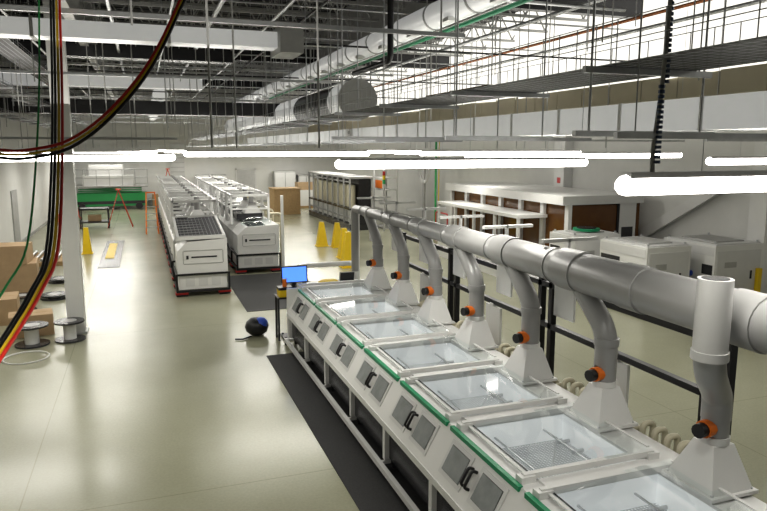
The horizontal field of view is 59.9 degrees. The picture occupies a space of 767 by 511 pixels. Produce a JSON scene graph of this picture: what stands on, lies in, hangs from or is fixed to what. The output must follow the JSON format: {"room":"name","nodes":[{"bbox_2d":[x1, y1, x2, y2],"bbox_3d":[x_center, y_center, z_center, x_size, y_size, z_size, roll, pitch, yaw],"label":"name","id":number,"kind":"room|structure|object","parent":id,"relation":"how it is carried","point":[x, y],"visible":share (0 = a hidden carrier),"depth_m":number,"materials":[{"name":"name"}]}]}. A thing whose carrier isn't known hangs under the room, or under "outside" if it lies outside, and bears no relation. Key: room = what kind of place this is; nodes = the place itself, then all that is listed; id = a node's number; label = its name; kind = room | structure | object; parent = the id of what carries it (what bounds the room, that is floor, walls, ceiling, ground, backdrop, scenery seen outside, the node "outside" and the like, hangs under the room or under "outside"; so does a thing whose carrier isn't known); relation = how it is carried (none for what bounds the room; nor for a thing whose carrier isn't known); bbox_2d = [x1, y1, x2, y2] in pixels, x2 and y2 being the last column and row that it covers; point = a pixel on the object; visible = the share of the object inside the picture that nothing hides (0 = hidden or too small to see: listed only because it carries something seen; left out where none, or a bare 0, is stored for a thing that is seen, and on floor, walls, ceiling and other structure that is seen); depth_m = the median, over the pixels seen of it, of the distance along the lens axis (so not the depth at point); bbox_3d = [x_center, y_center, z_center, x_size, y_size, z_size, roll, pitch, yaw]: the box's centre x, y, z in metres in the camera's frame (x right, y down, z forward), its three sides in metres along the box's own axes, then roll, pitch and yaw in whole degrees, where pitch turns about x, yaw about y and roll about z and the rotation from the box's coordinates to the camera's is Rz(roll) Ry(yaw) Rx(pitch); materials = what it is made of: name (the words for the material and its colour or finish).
{"room":"factory floor","nodes":[
{"label":"factory floor","id":0,"kind":"room"},
{"bbox_2d":[0,56,55,242],"bbox_3d":[-12.721,-3.409,19.841,0.300,8.400,54.500,-3,10,-20],"label":"wall","id":1,"kind":"structure","parent":0,"point":[19,176],"depth_m":29.47,"materials":[{"name":"white paint"}]},
{"bbox_2d":[10,190,54,241],"bbox_3d":[-12.556,-0.408,20.387,0.049,2.300,54.500,-3,10,-20],"label":"trim","id":2,"kind":"structure","parent":1,"relation":"attached to","point":[13,194],"depth_m":27.21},
{"bbox_2d":[72,87,338,199],"bbox_3d":[-12.688,-8.057,48.602,20.100,8.400,0.300,-3,10,-20],"label":"wall","id":3,"kind":"structure","parent":0,"point":[264,165],"depth_m":48.26,"materials":[{"name":"white paint"}]},
{"bbox_2d":[138,144,269,204],"bbox_3d":[-12.610,-5.999,48.715,19.500,4.300,0.159,-3,10,-20],"label":"trim","id":4,"kind":"structure","parent":3,"relation":"attached to","point":[245,176],"depth_m":47.60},
{"bbox_2d":[0,0,519,76],"bbox_3d":[-3.406,-8.169,22.469,20.100,0.240,55.100,-3,10,-20],"label":"deck","id":5,"kind":"object","parent":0,"point":[118,7],"depth_m":21.83,"materials":[{"name":"grey metal"}]},
{"bbox_2d":[0,0,586,102],"bbox_3d":[-3.406,-7.157,22.633,19.530,1.810,54.500,-3,10,-20],"label":"ceiling","id":6,"kind":"structure","parent":0,"point":[368,19],"depth_m":20.39,"materials":[{"name":"grey metal"}]},
{"bbox_2d":[0,0,185,362],"bbox_3d":[-3.308,-1.771,4.928,5.099,6.785,4.452,8,12,40],"label":"hanging cables","id":7,"kind":"object","parent":6,"relation":"hanging from","point":[30,301],"visible":1,"depth_m":4.43,"materials":[{"name":"black rubber"}]},
{"bbox_2d":[0,0,766,147],"bbox_3d":[-3.440,-5.924,22.927,19.300,4.380,53.700,-3,10,-20],"label":"framework","id":8,"kind":"object","parent":6,"relation":"hanging from","point":[612,9],"visible":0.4,"depth_m":15.54,"materials":[{"name":"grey metal"}]},
{"bbox_2d":[0,0,766,195],"bbox_3d":[-4.900,-6.056,24.713,17.162,4.688,44.083,-3,10,-20],"label":"light fixtures","id":9,"kind":"object","parent":6,"relation":"hanging from","point":[652,182],"visible":0.93,"depth_m":8.81,"materials":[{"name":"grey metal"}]},
{"bbox_2d":[0,0,766,146],"bbox_3d":[-8.087,-5.679,21.164,8.550,4.300,45.506,-3,10,-20],"label":"ceiling trusses","id":10,"kind":"object","parent":6,"relation":"attached to","point":[689,63],"depth_m":6.62,"materials":[{"name":"grey metal"}]},
{"bbox_2d":[0,0,766,143],"bbox_3d":[-5.984,-5.028,22.306,13.800,2.390,45.000,-3,10,-20],"label":"ducts","id":11,"kind":"object","parent":6,"relation":"hanging from","point":[740,111],"depth_m":11.88,"materials":[{"name":"silver metal"}]},
{"bbox_2d":[0,201,766,510],"bbox_3d":[-3.406,0.301,23.838,20.100,0.200,55.100,-3,10,-20],"label":"floor","id":12,"kind":"structure","parent":0,"point":[160,406],"depth_m":11.07,"materials":[{"name":"concrete"}]},
{"bbox_2d":[0,227,123,364],"bbox_3d":[-9.692,0.283,18.942,3.800,1.407,20.330,-3,10,-20],"label":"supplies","id":13,"kind":"object","parent":12,"relation":"on","point":[41,322],"visible":0.77,"depth_m":17.77,"materials":[{"name":"cardboard"}]},
{"bbox_2d":[42,0,88,333],"bbox_3d":[-6.732,-2.460,13.969,0.420,8.400,0.430,-3,10,-20],"label":"column","id":14,"kind":"structure","parent":12,"relation":"on","point":[70,233],"depth_m":14.11,"materials":[{"name":"white paint"}]},
{"bbox_2d":[75,165,147,208],"bbox_3d":[-18.222,-4.595,44.398,4.740,2.894,1.800,-3,10,-20],"label":"machine","id":15,"kind":"object","parent":12,"relation":"on","point":[108,178],"visible":0.84,"depth_m":43.83,"materials":[{"name":"green metal"}]},
{"bbox_2d":[157,175,230,296],"bbox_3d":[-8.531,-1.730,27.939,1.480,2.500,21.350,-3,10,-20],"label":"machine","id":16,"kind":"object","parent":12,"relation":"on","point":[195,242],"visible":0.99,"depth_m":18.79,"materials":[{"name":"white metal"}]},
{"bbox_2d":[58,168,350,268],"bbox_3d":[-10.320,-3.033,35.564,14.725,2.650,29.690,-1,9,-9],"label":"prop","id":17,"kind":"object","parent":12,"relation":"on","point":[294,188],"visible":0.62,"depth_m":40.24,"materials":[{"name":"metal"}]},
{"bbox_2d":[194,175,284,273],"bbox_3d":[-6.884,-1.977,29.471,1.670,2.500,17.605,-3,10,-20],"label":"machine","id":18,"kind":"object","parent":12,"relation":"on","point":[252,237],"visible":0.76,"depth_m":22.45,"materials":[{"name":"white metal"}]},
{"bbox_2d":[235,317,268,339],"bbox_3d":[-2.773,1.543,14.254,0.516,0.422,0.773,3,10,17],"label":"backpack","id":19,"kind":"object","parent":12,"relation":"on","point":[255,326],"visible":1,"depth_m":14.19,"materials":[{"name":"black fabric"}]},
{"bbox_2d":[227,273,309,311],"bbox_3d":[-3.095,0.959,19.105,2.350,0.010,4.900,-3,10,-20],"label":"floor mat","id":20,"kind":"object","parent":12,"relation":"on","point":[256,292],"visible":0.43,"depth_m":18.87,"materials":[{"name":"rubber"}]},
{"bbox_2d":[274,265,307,340],"bbox_3d":[-1.945,0.984,14.124,0.680,1.551,0.460,-3,10,-20],"label":"terminal","id":21,"kind":"object","parent":12,"relation":"on","point":[293,275],"visible":0.65,"depth_m":14.00,"materials":[{"name":"blue plastic"}]},
{"bbox_2d":[307,271,357,282],"bbox_3d":[-1.009,1.026,14.817,1.200,1.248,1.000,-3,10,-20],"label":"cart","id":22,"kind":"object","parent":12,"relation":"on","point":[349,275],"visible":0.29,"depth_m":15.03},
{"bbox_2d":[267,352,427,510],"bbox_3d":[-0.259,2.644,8.677,0.870,0.012,9.500,-3,10,-20],"label":"floor mat","id":23,"kind":"object","parent":12,"relation":"on","point":[367,486],"visible":0.67,"depth_m":9.06,"materials":[{"name":"rubber"}]},
{"bbox_2d":[308,142,447,230],"bbox_3d":[-0.540,-3.824,34.321,3.550,4.600,13.730,-3,10,-20],"label":"rack","id":24,"kind":"object","parent":12,"relation":"on","point":[335,194],"visible":0.91,"depth_m":33.70,"materials":[{"name":"grey metal"}]},
{"bbox_2d":[284,196,766,510],"bbox_3d":[1.046,1.099,8.763,2.590,3.035,14.740,-3,10,-20],"label":"wet line","id":25,"kind":"object","parent":12,"relation":"on","point":[471,424],"visible":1,"depth_m":7.26,"materials":[{"name":"metal"}]},
{"bbox_2d":[437,182,643,276],"bbox_3d":[4.668,-0.985,22.860,3.620,2.650,7.800,-3,10,-20],"label":"modular office","id":26,"kind":"object","parent":12,"relation":"on","point":[548,208],"visible":0.52,"depth_m":20.45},
{"bbox_2d":[548,226,763,291],"bbox_3d":[7.103,0.355,17.048,3.670,1.860,4.750,-3,10,-20],"label":"industrial machine","id":27,"kind":"object","parent":12,"relation":"on","point":[692,256],"visible":0.39,"depth_m":16.19,"materials":[{"name":"grey metal"}]},
{"bbox_2d":[308,0,766,132],"bbox_3d":[3.195,-6.875,25.239,0.166,3.240,52.785,-3,10,-20],"label":"windows","id":28,"kind":"structure","parent":0,"point":[752,77],"depth_m":18.36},
{"bbox_2d":[339,91,759,239],"bbox_3d":[5.908,-4.479,26.462,0.300,8.400,54.500,-3,10,-20],"label":"wall","id":29,"kind":"structure","parent":0,"point":[726,214],"depth_m":22.08,"materials":[{"name":"white paint"}]},
{"bbox_2d":[375,130,766,293],"bbox_3d":[5.597,-3.207,26.554,0.359,5.860,54.500,-3,10,-20],"label":"trim","id":30,"kind":"structure","parent":29,"relation":"attached to","point":[757,218],"depth_m":17.78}
]}

